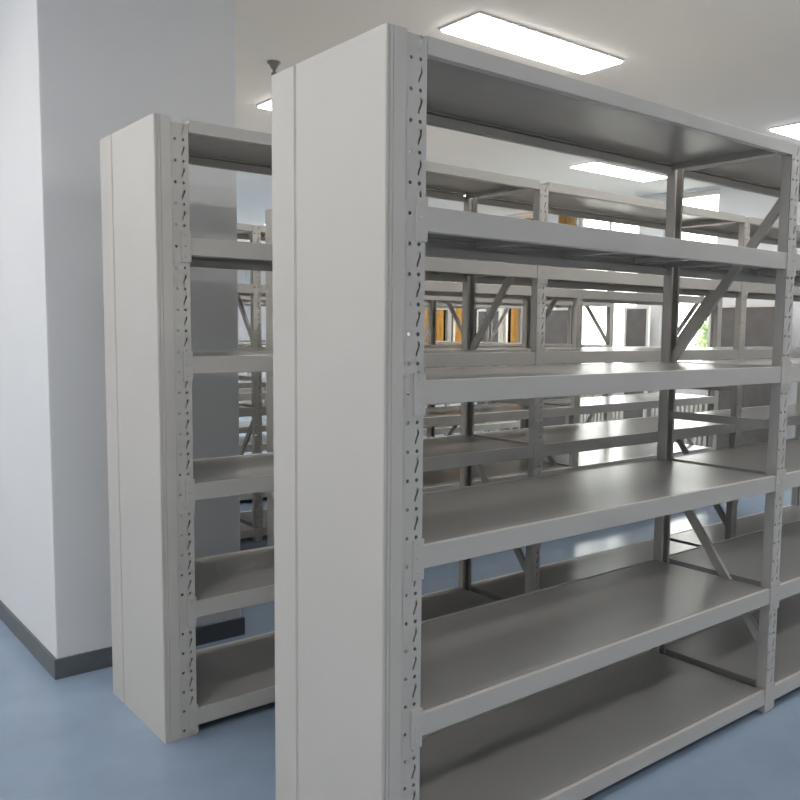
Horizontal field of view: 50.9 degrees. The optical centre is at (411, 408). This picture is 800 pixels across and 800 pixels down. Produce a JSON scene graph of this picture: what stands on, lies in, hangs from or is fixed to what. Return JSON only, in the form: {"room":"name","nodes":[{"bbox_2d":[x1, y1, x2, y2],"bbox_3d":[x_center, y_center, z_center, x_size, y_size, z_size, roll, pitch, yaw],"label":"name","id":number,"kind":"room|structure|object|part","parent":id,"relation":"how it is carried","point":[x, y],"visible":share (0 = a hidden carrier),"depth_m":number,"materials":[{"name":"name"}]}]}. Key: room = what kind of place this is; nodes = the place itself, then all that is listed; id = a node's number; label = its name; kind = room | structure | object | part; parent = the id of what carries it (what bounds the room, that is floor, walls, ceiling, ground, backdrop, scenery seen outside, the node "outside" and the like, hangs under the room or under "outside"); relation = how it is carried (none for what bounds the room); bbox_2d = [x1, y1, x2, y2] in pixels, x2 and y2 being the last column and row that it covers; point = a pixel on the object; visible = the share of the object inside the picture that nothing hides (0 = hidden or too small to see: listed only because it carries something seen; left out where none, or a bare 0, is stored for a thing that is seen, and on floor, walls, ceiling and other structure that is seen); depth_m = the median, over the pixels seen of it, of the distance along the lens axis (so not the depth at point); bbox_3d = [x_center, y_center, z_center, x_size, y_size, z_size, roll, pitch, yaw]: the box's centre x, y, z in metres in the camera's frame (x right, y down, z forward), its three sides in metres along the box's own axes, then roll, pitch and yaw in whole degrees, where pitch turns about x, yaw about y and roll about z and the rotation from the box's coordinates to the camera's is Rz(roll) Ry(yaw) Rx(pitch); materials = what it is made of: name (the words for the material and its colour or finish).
{"room":"storage room","nodes":[
{"label":"storage room","id":0,"kind":"room"},
{"bbox_2d":[0,0,240,658],"bbox_3d":[-1.423,-0.489,3.919,0.823,3.060,1.025,-4,7,-39],"label":"wall pillar","id":1,"kind":"structure","parent":0,"point":[74,74],"depth_m":3.44,"materials":[{"name":"white paint"}]},
{"bbox_2d":[0,600,244,679],"bbox_3d":[-1.436,0.993,4.057,0.847,0.083,1.049,-4,7,-39],"label":"baseboard","id":2,"kind":"structure","parent":1,"relation":"attached to","point":[81,663],"depth_m":3.61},
{"bbox_2d":[238,270,246,375],"bbox_3d":[-7.898,-1.574,14.902,10.900,3.060,0.200,-4,7,-39],"label":"wall","id":3,"kind":"structure","parent":0,"point":[242,331],"depth_m":18.12,"materials":[{"name":"white paint"}]},
{"bbox_2d":[0,399,799,799],"bbox_3d":[-1.725,0.799,7.362,11.300,0.150,20.000,-4,7,-39],"label":"floor","id":4,"kind":"structure","parent":0,"point":[72,737],"depth_m":2.88,"materials":[{"name":"blue plastic"}]},
{"bbox_2d":[238,302,451,437],"bbox_3d":[-1.872,-0.397,8.097,5.528,2.092,0.513,-4,7,-39],"label":"storage rack","id":5,"kind":"object","parent":4,"relation":"on","point":[243,425],"visible":0.04,"depth_m":8.53,"materials":[{"name":"grey metal"}]},
{"bbox_2d":[239,379,265,382],"bbox_3d":[-1.858,-0.240,8.124,1.848,0.026,0.480,-4,7,-39],"label":"shelf","id":6,"kind":"object","parent":5,"relation":"attached to","point":[263,380],"depth_m":8.26,"materials":[{"name":"grey metal"}]},
{"bbox_2d":[239,420,266,426],"bbox_3d":[-1.862,0.181,8.163,1.848,0.026,0.480,-4,7,-39],"label":"shelf","id":7,"kind":"object","parent":5,"relation":"attached to","point":[264,422],"depth_m":8.37,"materials":[{"name":"grey metal"}]},
{"bbox_3d":[0.411,-0.516,9.617,0.058,2.089,0.038,-4,7,-39],"label":"post","id":8,"kind":"part","parent":5,"relation":"part of","materials":[{"name":"grey metal"}]},
{"bbox_2d":[238,284,522,500],"bbox_3d":[-1.160,-0.308,7.212,5.528,2.092,0.513,-4,7,-39],"label":"storage rack","id":9,"kind":"object","parent":4,"relation":"on","point":[244,393],"visible":0.05,"depth_m":8.36,"materials":[{"name":"grey metal"}]},
{"bbox_2d":[239,388,265,392],"bbox_3d":[-1.145,-0.151,7.239,1.848,0.026,0.480,-4,7,-39],"label":"shelf","id":10,"kind":"object","parent":9,"relation":"attached to","point":[241,390],"depth_m":7.07,"materials":[{"name":"grey metal"}]},
{"bbox_2d":[239,435,266,445],"bbox_3d":[-1.149,0.270,7.278,1.848,0.026,0.480,-4,7,-39],"label":"shelf","id":11,"kind":"object","parent":9,"relation":"attached to","point":[264,437],"depth_m":7.07,"materials":[{"name":"grey metal"}]},
{"bbox_2d":[424,342,509,342],"bbox_3d":[0.291,-0.641,8.345,1.698,0.026,0.480,-4,7,-39],"label":"shelf","id":12,"kind":"object","parent":9,"relation":"attached to","point":[424,342],"depth_m":8.52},
{"bbox_2d":[423,421,514,429],"bbox_3d":[0.283,0.177,8.421,1.698,0.026,0.480,-4,7,-39],"label":"shelf","id":13,"kind":"object","parent":9,"relation":"attached to","point":[500,424],"depth_m":8.51,"materials":[{"name":"grey metal"}]},
{"bbox_3d":[0.827,-0.464,9.100,0.058,2.089,0.038,-4,7,-39],"label":"post","id":14,"kind":"part","parent":9,"relation":"part of","materials":[{"name":"grey metal"}]},
{"bbox_3d":[1.124,-0.426,8.731,0.058,2.089,0.038,-4,7,-39],"label":"post","id":15,"kind":"part","parent":9,"relation":"part of","materials":[{"name":"grey metal"}]},
{"bbox_2d":[237,223,613,541],"bbox_3d":[-0.447,-0.218,6.326,5.528,2.092,0.513,-4,7,-39],"label":"storage rack","id":16,"kind":"object","parent":4,"relation":"on","point":[255,407],"visible":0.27,"depth_m":5.70,"materials":[{"name":"grey metal"}]},
{"bbox_2d":[240,523,251,529],"bbox_3d":[-1.866,0.840,5.291,1.680,0.026,0.480,-4,7,-39],"label":"shelf","id":17,"kind":"object","parent":16,"relation":"attached to","point":[242,527],"depth_m":5.64,"materials":[{"name":"grey metal"}]},
{"bbox_2d":[237,231,264,235],"bbox_3d":[-0.422,-1.243,6.243,1.848,0.026,0.480,-4,7,-39],"label":"shelf","id":18,"kind":"object","parent":16,"relation":"attached to","point":[240,233],"depth_m":5.90,"materials":[{"name":"grey metal"}]},
{"bbox_2d":[240,509,266,527],"bbox_3d":[-0.441,0.747,6.429,1.848,0.026,0.480,-4,7,-39],"label":"shelf","id":19,"kind":"object","parent":16,"relation":"attached to","point":[245,517],"depth_m":5.91,"materials":[{"name":"grey metal"}]},
{"bbox_3d":[-1.028,-0.151,5.559,0.058,2.089,0.038,-4,7,-39],"label":"post","id":20,"kind":"part","parent":16,"relation":"part of","materials":[{"name":"grey metal"}]},
{"bbox_2d":[239,393,408,406],"bbox_3d":[-0.433,-0.062,6.353,1.848,0.026,0.480,-4,7,-39],"label":"shelf","id":21,"kind":"object","parent":16,"relation":"attached to","point":[247,403],"depth_m":5.84,"materials":[{"name":"grey metal"}]},
{"bbox_2d":[238,345,460,346],"bbox_3d":[-0.429,-0.459,6.316,1.848,0.026,0.480,-4,7,-39],"label":"shelf","id":22,"kind":"object","parent":16,"relation":"attached to","point":[238,345],"depth_m":6.52,"materials":[{"name":"grey metal"}]},
{"bbox_3d":[0.166,-0.285,7.118,0.058,2.089,0.038,-4,7,-39],"label":"post","id":23,"kind":"part","parent":16,"relation":"part of","materials":[{"name":"grey metal"}]},
{"bbox_2d":[436,344,591,345],"bbox_3d":[1.003,-0.552,7.460,1.698,0.026,0.480,-4,7,-39],"label":"shelf","id":24,"kind":"object","parent":16,"relation":"attached to","point":[436,344],"depth_m":7.37,"materials":[{"name":"grey metal"}]},
{"bbox_3d":[1.539,-0.374,8.215,0.058,2.089,0.038,-4,7,-39],"label":"post","id":25,"kind":"part","parent":16,"relation":"part of","materials":[{"name":"grey metal"}]},
{"bbox_3d":[1.836,-0.337,7.846,0.058,2.089,0.038,-4,7,-39],"label":"post","id":26,"kind":"part","parent":16,"relation":"part of","materials":[{"name":"grey metal"}]},
{"bbox_2d":[100,113,799,743],"bbox_3d":[1.091,-0.052,4.642,5.342,2.103,0.518,-4,7,-39],"label":"storage rack","id":27,"kind":"object","parent":4,"relation":"on","point":[159,673],"visible":0.69,"depth_m":3.14,"materials":[{"name":"grey metal"}]},
{"bbox_3d":[-0.973,0.082,2.997,0.056,2.103,0.513,-4,7,-39],"label":"panel","id":28,"kind":"part","parent":27,"relation":"part of","materials":[{"name":"grey metal"}]},
{"bbox_3d":[-0.779,0.104,2.850,0.058,2.089,0.038,-4,7,-39],"label":"post","id":29,"kind":"part","parent":27,"relation":"part of","materials":[{"name":"grey metal"}]},
{"bbox_2d":[181,547,273,599],"bbox_3d":[-0.253,0.621,3.631,1.680,0.026,0.480,-4,7,-39],"label":"shelf","id":30,"kind":"object","parent":27,"relation":"attached to","point":[246,574],"depth_m":3.22,"materials":[{"name":"grey metal"}]},
{"bbox_2d":[182,587,495,706],"bbox_3d":[-0.257,1.006,3.667,1.680,0.026,0.480,-4,7,-39],"label":"shelf","id":31,"kind":"object","parent":27,"relation":"attached to","point":[238,673],"depth_m":3.35,"materials":[{"name":"grey metal"}]},
{"bbox_2d":[173,121,525,198],"bbox_3d":[-0.238,-0.995,3.481,1.680,0.026,0.480,-4,7,-39],"label":"shelf","id":32,"kind":"object","parent":27,"relation":"attached to","point":[209,145],"depth_m":3.39,"materials":[{"name":"grey metal"}]},
{"bbox_2d":[193,350,510,355],"bbox_3d":[-0.245,-0.223,3.553,1.680,0.026,0.480,-4,7,-39],"label":"shelf","id":33,"kind":"object","parent":27,"relation":"attached to","point":[426,352],"depth_m":3.55,"materials":[{"name":"grey metal"}]},
{"bbox_2d":[179,435,529,482],"bbox_3d":[-0.249,0.211,3.593,1.680,0.026,0.480,-4,7,-39],"label":"shelf","id":34,"kind":"object","parent":27,"relation":"attached to","point":[450,450],"depth_m":3.57,"materials":[{"name":"grey metal"}]},
{"bbox_3d":[0.284,-0.021,4.304,0.058,2.089,0.038,-4,7,-39],"label":"post","id":35,"kind":"part","parent":27,"relation":"part of","materials":[{"name":"grey metal"}]},
{"bbox_3d":[0.581,0.016,3.936,0.058,2.089,0.038,-4,7,-39],"label":"post","id":36,"kind":"part","parent":27,"relation":"part of","materials":[{"name":"grey metal"}]},
{"bbox_2d":[471,540,695,600],"bbox_3d":[1.103,0.918,4.753,1.680,0.026,0.480,-4,7,-39],"label":"shelf","id":37,"kind":"object","parent":27,"relation":"attached to","point":[498,588],"depth_m":4.74,"materials":[{"name":"grey metal"}]},
{"bbox_2d":[474,416,719,444],"bbox_3d":[1.111,0.122,4.678,1.680,0.026,0.480,-4,7,-39],"label":"shelf","id":38,"kind":"object","parent":27,"relation":"attached to","point":[642,429],"depth_m":4.50,"materials":[{"name":"grey metal"}]},
{"bbox_2d":[477,183,729,226],"bbox_3d":[1.122,-1.084,4.566,1.680,0.026,0.480,-4,7,-39],"label":"shelf","id":39,"kind":"object","parent":27,"relation":"attached to","point":[563,200],"depth_m":4.51,"materials":[{"name":"grey metal"}]},
{"bbox_2d":[483,348,726,351],"bbox_3d":[1.115,-0.311,4.638,1.680,0.026,0.480,-4,7,-39],"label":"shelf","id":40,"kind":"object","parent":27,"relation":"attached to","point":[543,349],"depth_m":4.50,"materials":[{"name":"grey metal"}]},
{"bbox_2d":[670,505,799,546],"bbox_3d":[2.463,0.829,5.838,1.680,0.026,0.480,-4,7,-39],"label":"shelf","id":41,"kind":"object","parent":27,"relation":"attached to","point":[715,532],"depth_m":5.77,"materials":[{"name":"grey metal"}]},
{"bbox_3d":[1.940,-0.073,5.021,0.058,2.089,0.038,-4,7,-39],"label":"post","id":42,"kind":"part","parent":27,"relation":"part of","materials":[{"name":"grey metal"}]},
{"bbox_2d":[682,217,799,242],"bbox_3d":[2.482,-1.172,5.651,1.680,0.026,0.480,-4,7,-39],"label":"shelf","id":43,"kind":"object","parent":27,"relation":"attached to","point":[729,230],"depth_m":5.48,"materials":[{"name":"grey metal"}]},
{"bbox_2d":[694,346,799,348],"bbox_3d":[2.474,-0.399,5.723,1.680,0.026,0.480,-4,7,-39],"label":"shelf","id":44,"kind":"object","parent":27,"relation":"attached to","point":[744,347],"depth_m":5.55,"materials":[{"name":"grey metal"}]},
{"bbox_2d":[699,403,799,418],"bbox_3d":[2.470,0.034,5.764,1.680,0.026,0.480,-4,7,-39],"label":"shelf","id":45,"kind":"object","parent":27,"relation":"attached to","point":[758,412],"depth_m":5.67,"materials":[{"name":"grey metal"}]},
{"bbox_3d":[3.003,-0.198,6.475,0.058,2.089,0.038,-4,7,-39],"label":"post","id":46,"kind":"part","parent":27,"relation":"part of","materials":[{"name":"grey metal"}]},
{"bbox_2d":[475,309,501,429],"bbox_3d":[1.102,-0.563,12.152,0.040,1.725,0.480,-4,7,-39],"label":"display board","id":47,"kind":"object","parent":4,"relation":"on","point":[481,314],"visible":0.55,"depth_m":12.02,"materials":[{"name":"white"}]},
{"bbox_3d":[1.102,-0.608,12.148,0.024,1.575,0.420,-4,7,-39],"label":"board panel","id":48,"kind":"part","parent":47,"relation":"part of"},
{"bbox_2d":[265,209,722,545],"bbox_3d":[0.842,-0.167,5.901,3.915,2.092,0.513,-4,7,-39],"label":"storage rack","id":49,"kind":"object","parent":4,"relation":"on","point":[574,406],"visible":0.15,"depth_m":5.84,"materials":[{"name":"grey metal"}]},
{"bbox_3d":[-0.664,-0.069,4.699,0.056,2.092,0.513,-4,7,-39],"label":"panel","id":50,"kind":"part","parent":49,"relation":"part of","materials":[{"name":"grey metal"}]},
{"bbox_2d":[406,459,567,487],"bbox_3d":[0.179,0.455,5.430,1.996,0.026,0.480,-4,7,-39],"label":"shelf","id":51,"kind":"object","parent":49,"relation":"attached to","point":[514,469],"depth_m":5.58,"materials":[{"name":"grey metal"}]},
{"bbox_2d":[424,348,553,349],"bbox_3d":[0.187,-0.363,5.354,1.996,0.026,0.480,-4,7,-39],"label":"shelf","id":52,"kind":"object","parent":49,"relation":"attached to","point":[424,348],"depth_m":5.63,"materials":[{"name":"grey metal"}]},
{"bbox_2d":[423,403,568,417],"bbox_3d":[0.183,0.034,5.391,1.996,0.026,0.480,-4,7,-39],"label":"shelf","id":53,"kind":"object","parent":49,"relation":"attached to","point":[491,410],"depth_m":5.53,"materials":[{"name":"grey metal"}]},
{"bbox_3d":[0.839,-0.193,6.202,0.058,2.089,0.038,-4,7,-39],"label":"post","id":54,"kind":"part","parent":49,"relation":"part of","materials":[{"name":"grey metal"}]},
{"bbox_3d":[1.136,-0.156,5.833,0.058,2.089,0.038,-4,7,-39],"label":"post","id":55,"kind":"part","parent":49,"relation":"part of","materials":[{"name":"grey metal"}]},
{"bbox_2d":[545,346,660,348],"bbox_3d":[1.670,-0.460,6.537,1.680,0.026,0.480,-4,7,-39],"label":"shelf","id":56,"kind":"object","parent":49,"relation":"attached to","point":[579,346],"depth_m":6.54,"materials":[{"name":"grey metal"}]},
{"bbox_2d":[543,442,707,466],"bbox_3d":[1.662,0.359,6.614,1.680,0.026,0.480,-4,7,-39],"label":"shelf","id":57,"kind":"object","parent":49,"relation":"attached to","point":[633,453],"depth_m":6.45,"materials":[{"name":"grey metal"}]},
{"bbox_2d":[543,393,707,406],"bbox_3d":[1.666,-0.062,6.574,1.680,0.026,0.480,-4,7,-39],"label":"shelf","id":58,"kind":"object","parent":49,"relation":"attached to","point":[644,399],"depth_m":6.46,"materials":[{"name":"grey metal"}]},
{"bbox_3d":[2.496,-0.244,6.918,0.058,2.089,0.038,-4,7,-39],"label":"post","id":59,"kind":"part","parent":49,"relation":"part of","materials":[{"name":"grey metal"}]},
{"bbox_2d":[271,23,799,799],"bbox_3d":[1.858,0.039,3.800,5.332,2.092,0.518,-4,7,-39],"label":"storage rack","id":60,"kind":"object","parent":4,"relation":"on","point":[569,690],"visible":1,"depth_m":2.36,"materials":[{"name":"grey metal"}]},
{"bbox_3d":[-0.203,0.172,2.159,0.056,2.092,0.513,-4,7,-39],"label":"panel","id":61,"kind":"part","parent":60,"relation":"part of","materials":[{"name":"grey metal"}]},
{"bbox_3d":[-0.009,0.190,2.010,0.058,2.089,0.038,-4,7,-39],"label":"post","id":62,"kind":"part","parent":60,"relation":"part of","materials":[{"name":"grey metal"}]},
{"bbox_2d":[408,211,722,267],"bbox_3d":[0.525,-0.518,2.675,1.670,0.026,0.480,-4,7,-39],"label":"shelf","id":63,"kind":"object","parent":60,"relation":"attached to","point":[438,243],"depth_m":2.63,"materials":[{"name":"grey metal"}]},
{"bbox_2d":[403,651,760,799],"bbox_3d":[0.510,1.092,2.825,1.670,0.026,0.480,-4,7,-39],"label":"shelf","id":64,"kind":"object","parent":60,"relation":"attached to","point":[567,740],"depth_m":2.81,"materials":[{"name":"grey metal"}]},
{"bbox_2d":[404,560,765,710],"bbox_3d":[0.513,0.705,2.788,1.670,0.026,0.480,-4,7,-39],"label":"shelf","id":65,"kind":"object","parent":60,"relation":"attached to","point":[476,658],"depth_m":2.69,"materials":[{"name":"grey metal"}]},
{"bbox_2d":[406,459,769,543],"bbox_3d":[0.517,0.283,2.749,1.670,0.026,0.480,-4,7,-39],"label":"shelf","id":66,"kind":"object","parent":60,"relation":"attached to","point":[514,511],"depth_m":2.64,"materials":[{"name":"grey metal"}]},
{"bbox_2d":[410,55,775,169],"bbox_3d":[0.528,-0.898,2.639,1.670,0.026,0.480,-4,7,-39],"label":"shelf","id":67,"kind":"object","parent":60,"relation":"attached to","point":[533,107],"depth_m":2.63,"materials":[{"name":"grey metal"}]},
{"bbox_2d":[424,362,768,379],"bbox_3d":[0.521,-0.114,2.712,1.670,0.026,0.480,-4,7,-39],"label":"shelf","id":68,"kind":"object","parent":60,"relation":"attached to","point":[630,370],"depth_m":2.65,"materials":[{"name":"grey metal"}]},
{"bbox_3d":[1.046,0.065,3.459,0.058,2.089,0.038,-4,7,-39],"label":"post","id":69,"kind":"part","parent":60,"relation":"part of","materials":[{"name":"grey metal"}]},
{"bbox_2d":[665,594,799,686],"bbox_3d":[1.866,1.004,3.907,1.680,0.026,0.480,-4,7,-39],"label":"shelf","id":70,"kind":"object","parent":60,"relation":"attached to","point":[728,648],"depth_m":3.56,"materials":[{"name":"grey metal"}]},
{"bbox_2d":[669,521,799,586],"bbox_3d":[1.869,0.616,3.871,1.680,0.026,0.480,-4,7,-39],"label":"shelf","id":71,"kind":"object","parent":60,"relation":"attached to","point":[741,555],"depth_m":3.54,"materials":[{"name":"grey metal"}]},
{"bbox_2d":[673,439,799,474],"bbox_3d":[1.873,0.195,3.832,1.680,0.026,0.480,-4,7,-39],"label":"shelf","id":72,"kind":"object","parent":60,"relation":"attached to","point":[752,458],"depth_m":3.50,"materials":[{"name":"grey metal"}]},
{"bbox_2d":[677,358,799,366],"bbox_3d":[1.877,-0.202,3.795,1.680,0.026,0.480,-4,7,-39],"label":"shelf","id":73,"kind":"object","parent":60,"relation":"attached to","point":[795,361],"depth_m":3.47,"materials":[{"name":"grey metal"}]},
{"bbox_2d":[680,264,799,273],"bbox_3d":[1.881,-0.606,3.757,1.680,0.026,0.480,-4,7,-39],"label":"shelf","id":74,"kind":"object","parent":60,"relation":"attached to","point":[722,268],"depth_m":3.54,"materials":[{"name":"grey metal"}]},
{"bbox_2d":[684,153,799,192],"bbox_3d":[1.884,-0.987,3.721,1.680,0.026,0.480,-4,7,-39],"label":"shelf","id":75,"kind":"object","parent":60,"relation":"attached to","point":[759,174],"depth_m":3.49,"materials":[{"name":"grey metal"}]},
{"bbox_3d":[1.343,0.102,3.090,0.058,2.089,0.038,-4,7,-39],"label":"post","id":76,"kind":"part","parent":60,"relation":"part of","materials":[{"name":"grey metal"}]},
{"bbox_2d":[543,308,567,426],"bbox_3d":[1.864,-0.467,11.204,0.040,1.725,0.640,-4,7,-39],"label":"display board","id":77,"kind":"object","parent":4,"relation":"on","point":[556,322],"visible":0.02,"depth_m":11.11,"materials":[{"name":"white"}]},
{"bbox_3d":[1.864,-0.467,11.204,0.040,1.725,0.640,-4,7,-39],"label":"board frame","id":78,"kind":"part","parent":77,"relation":"part of","materials":[{"name":"white"}]},
{"bbox_2d":[580,394,620,422],"bbox_3d":[2.353,0.123,10.768,0.080,0.640,0.900,-4,7,-39],"label":"radiator","id":79,"kind":"object","parent":4,"relation":"on","point":[616,415],"visible":0.07,"depth_m":10.69,"materials":[{"name":"white metal"}]},
{"bbox_2d":[621,306,650,418],"bbox_3d":[2.699,-0.363,10.167,0.040,1.725,0.350,-4,7,-39],"label":"display board","id":80,"kind":"object","parent":4,"relation":"on","point":[636,319],"visible":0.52,"depth_m":10.11,"materials":[{"name":"white"}]},
{"bbox_2d":[651,404,704,445],"bbox_3d":[3.103,0.217,9.836,0.080,0.640,0.700,-4,7,-39],"label":"radiator","id":81,"kind":"object","parent":4,"relation":"on","point":[698,441],"visible":0.12,"depth_m":9.64,"materials":[{"name":"white metal"}]},
{"bbox_2d":[703,304,774,449],"bbox_3d":[3.564,-0.254,9.092,0.040,1.725,0.840,-4,7,-39],"label":"display board","id":82,"kind":"object","parent":4,"relation":"on","point":[759,328],"visible":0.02,"depth_m":8.99,"materials":[{"name":"white"}]},
{"bbox_2d":[235,0,799,243],"bbox_3d":[-1.695,-2.397,7.064,11.300,0.150,20.000,-4,7,-39],"label":"ceiling","id":83,"kind":"structure","parent":0,"point":[732,62],"depth_m":4.96,"materials":[{"name":"paint"}]},
{"bbox_2d":[256,98,271,109],"bbox_3d":[-0.579,-2.241,6.433,1.200,0.022,0.324,-4,7,-39],"label":"recessed light","id":84,"kind":"object","parent":83,"relation":"in","point":[267,104],"visible":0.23,"depth_m":6.13,"materials":[{"name":"white plastic"}]},
{"bbox_2d":[258,101,271,109],"bbox_3d":[-0.579,-2.240,6.433,1.176,0.020,0.300,-4,7,-39],"label":"diffuser","id":85,"kind":"object","parent":84,"relation":"attached to","point":[267,105],"depth_m":6.13,"materials":[{"name":"white plastic"}]},
{"bbox_2d":[267,60,280,75],"bbox_3d":[-0.853,-2.093,5.194,0.084,0.091,0.084,-4,7,-39],"label":"sprinkler","id":86,"kind":"object","parent":83,"relation":"attached to","point":[274,64],"visible":0.84,"depth_m":5.17,"materials":[{"name":"silver metal"}]},
{"bbox_3d":[-0.852,-2.116,5.191,0.084,0.044,0.084,-4,7,-39],"label":"plate","id":87,"kind":"part","parent":86,"relation":"part of","materials":[{"name":"silver metal"}]},
{"bbox_2d":[439,11,624,73],"bbox_3d":[0.715,-2.079,4.825,1.200,0.022,0.324,-4,7,-39],"label":"recessed light","id":88,"kind":"object","parent":83,"relation":"in","point":[480,27],"visible":1,"depth_m":4.75,"materials":[{"name":"white plastic"}]},
{"bbox_2d":[569,161,666,181],"bbox_3d":[2.130,-2.417,8.594,1.200,0.022,0.324,-4,7,-39],"label":"recessed light","id":89,"kind":"object","parent":83,"relation":"in","point":[593,166],"visible":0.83,"depth_m":8.51,"materials":[{"name":"white plastic"}]},
{"bbox_2d":[768,122,799,139],"bbox_3d":[3.423,-2.255,6.987,1.200,0.022,0.324,-4,7,-39],"label":"recessed light","id":90,"kind":"object","parent":83,"relation":"in","point":[793,129],"visible":1,"depth_m":6.72,"materials":[{"name":"white plastic"}]},
{"bbox_3d":[3.423,-2.260,6.986,1.200,0.012,0.324,-4,7,-39],"label":"lamp frame","id":91,"kind":"part","parent":90,"relation":"part of","materials":[{"name":"white"}]},
{"bbox_2d":[246,185,799,444],"bbox_3d":[2.630,-1.081,10.677,0.220,3.060,20.000,-4,7,-39],"label":"wall","id":92,"kind":"structure","parent":0,"point":[734,201],"depth_m":9.35,"materials":[{"name":"white paint"}]},
{"bbox_2d":[425,256,443,367],"bbox_3d":[0.302,-1.489,13.282,0.071,2.645,0.660,-4,7,-39],"label":"curtain","id":93,"kind":"object","parent":92,"relation":"hanging from","point":[440,315],"visible":0.04,"depth_m":13.14,"materials":[{"name":"fabric"}]},
{"bbox_2d":[455,282,461,341],"bbox_3d":[0.803,-1.427,12.661,0.069,2.645,0.500,-4,7,-39],"label":"curtain","id":94,"kind":"object","parent":92,"relation":"hanging from","point":[458,337],"visible":0.08,"depth_m":12.78,"materials":[{"name":"fabric"}]},
{"bbox_2d":[443,258,478,366],"bbox_3d":[0.649,-1.681,13.033,0.115,2.280,1.270,-4,7,-39],"label":"window","id":95,"kind":"structure","parent":92,"relation":"in","point":[453,320],"depth_m":13.13,"materials":[{"name":"white"}]},
{"bbox_3d":[0.472,-1.722,13.295,0.004,2.150,0.565,-4,7,-39],"label":"pane","id":96,"kind":"part","parent":95,"relation":"part of","materials":[{"name":"clear glass"}]},
{"bbox_3d":[0.671,-1.697,13.049,0.060,2.250,1.270,-4,7,-39],"label":"frame","id":97,"kind":"part","parent":95,"relation":"part of","materials":[{"name":"white"}]},
{"bbox_3d":[0.869,-1.673,12.802,0.004,2.150,0.565,-4,7,-39],"label":"pane","id":98,"kind":"part","parent":95,"relation":"part of","materials":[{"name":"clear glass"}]},
{"bbox_2d":[503,215,532,365],"bbox_3d":[1.596,-1.562,11.856,0.115,2.280,0.840,-4,7,-39],"label":"window","id":99,"kind":"structure","parent":92,"relation":"in","point":[507,320],"depth_m":12.19,"materials":[{"name":"white"}]},
{"bbox_3d":[1.486,-1.595,12.035,0.004,2.150,0.350,-4,7,-39],"label":"pane","id":100,"kind":"part","parent":99,"relation":"part of","materials":[{"name":"clear glass"}]},
{"bbox_2d":[510,215,532,365],"bbox_3d":[1.513,-1.338,11.780,0.069,2.645,0.430,-4,7,-39],"label":"curtain","id":101,"kind":"object","parent":92,"relation":"hanging from","point":[514,312],"visible":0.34,"depth_m":11.87,"materials":[{"name":"fabric"}]},
{"bbox_2d":[556,215,573,307],"bbox_3d":[2.015,-1.275,11.154,0.059,2.645,0.340,-3,7,-35],"label":"curtain","id":102,"kind":"object","parent":92,"relation":"hanging from","point":[561,219],"visible":0.02,"depth_m":11.05,"materials":[{"name":"fabric"}]},
{"bbox_2d":[580,218,636,363],"bbox_3d":[2.502,-1.449,10.730,0.115,2.280,0.980,-4,7,-39],"label":"window","id":103,"kind":"structure","parent":92,"relation":"in","point":[582,221],"depth_m":10.99,"materials":[{"name":"white"}]},
{"bbox_2d":[683,189,719,243],"bbox_3d":[3.249,-1.355,9.802,0.115,2.280,0.730,-4,7,-39],"label":"window","id":104,"kind":"structure","parent":92,"relation":"in","point":[711,192],"depth_m":9.60,"materials":[{"name":"white"}]},
{"label":"outside","id":105,"kind":"structure","parent":0,"visible":0},
{"bbox_3d":[13.871,-0.265,22.766,32.250,0.200,65.000,-4,7,-39],"label":"ground","id":106,"kind":"structure","parent":105,"visible":0},
{"bbox_2d":[693,318,707,346],"bbox_3d":[6.908,-1.093,17.975,1.690,2.209,1.693,-4,7,-39],"label":"tree","id":107,"kind":"object","parent":106,"relation":"on","point":[701,339],"visible":0.09,"depth_m":17.96,"materials":[{"name":"green plant"}]}
]}

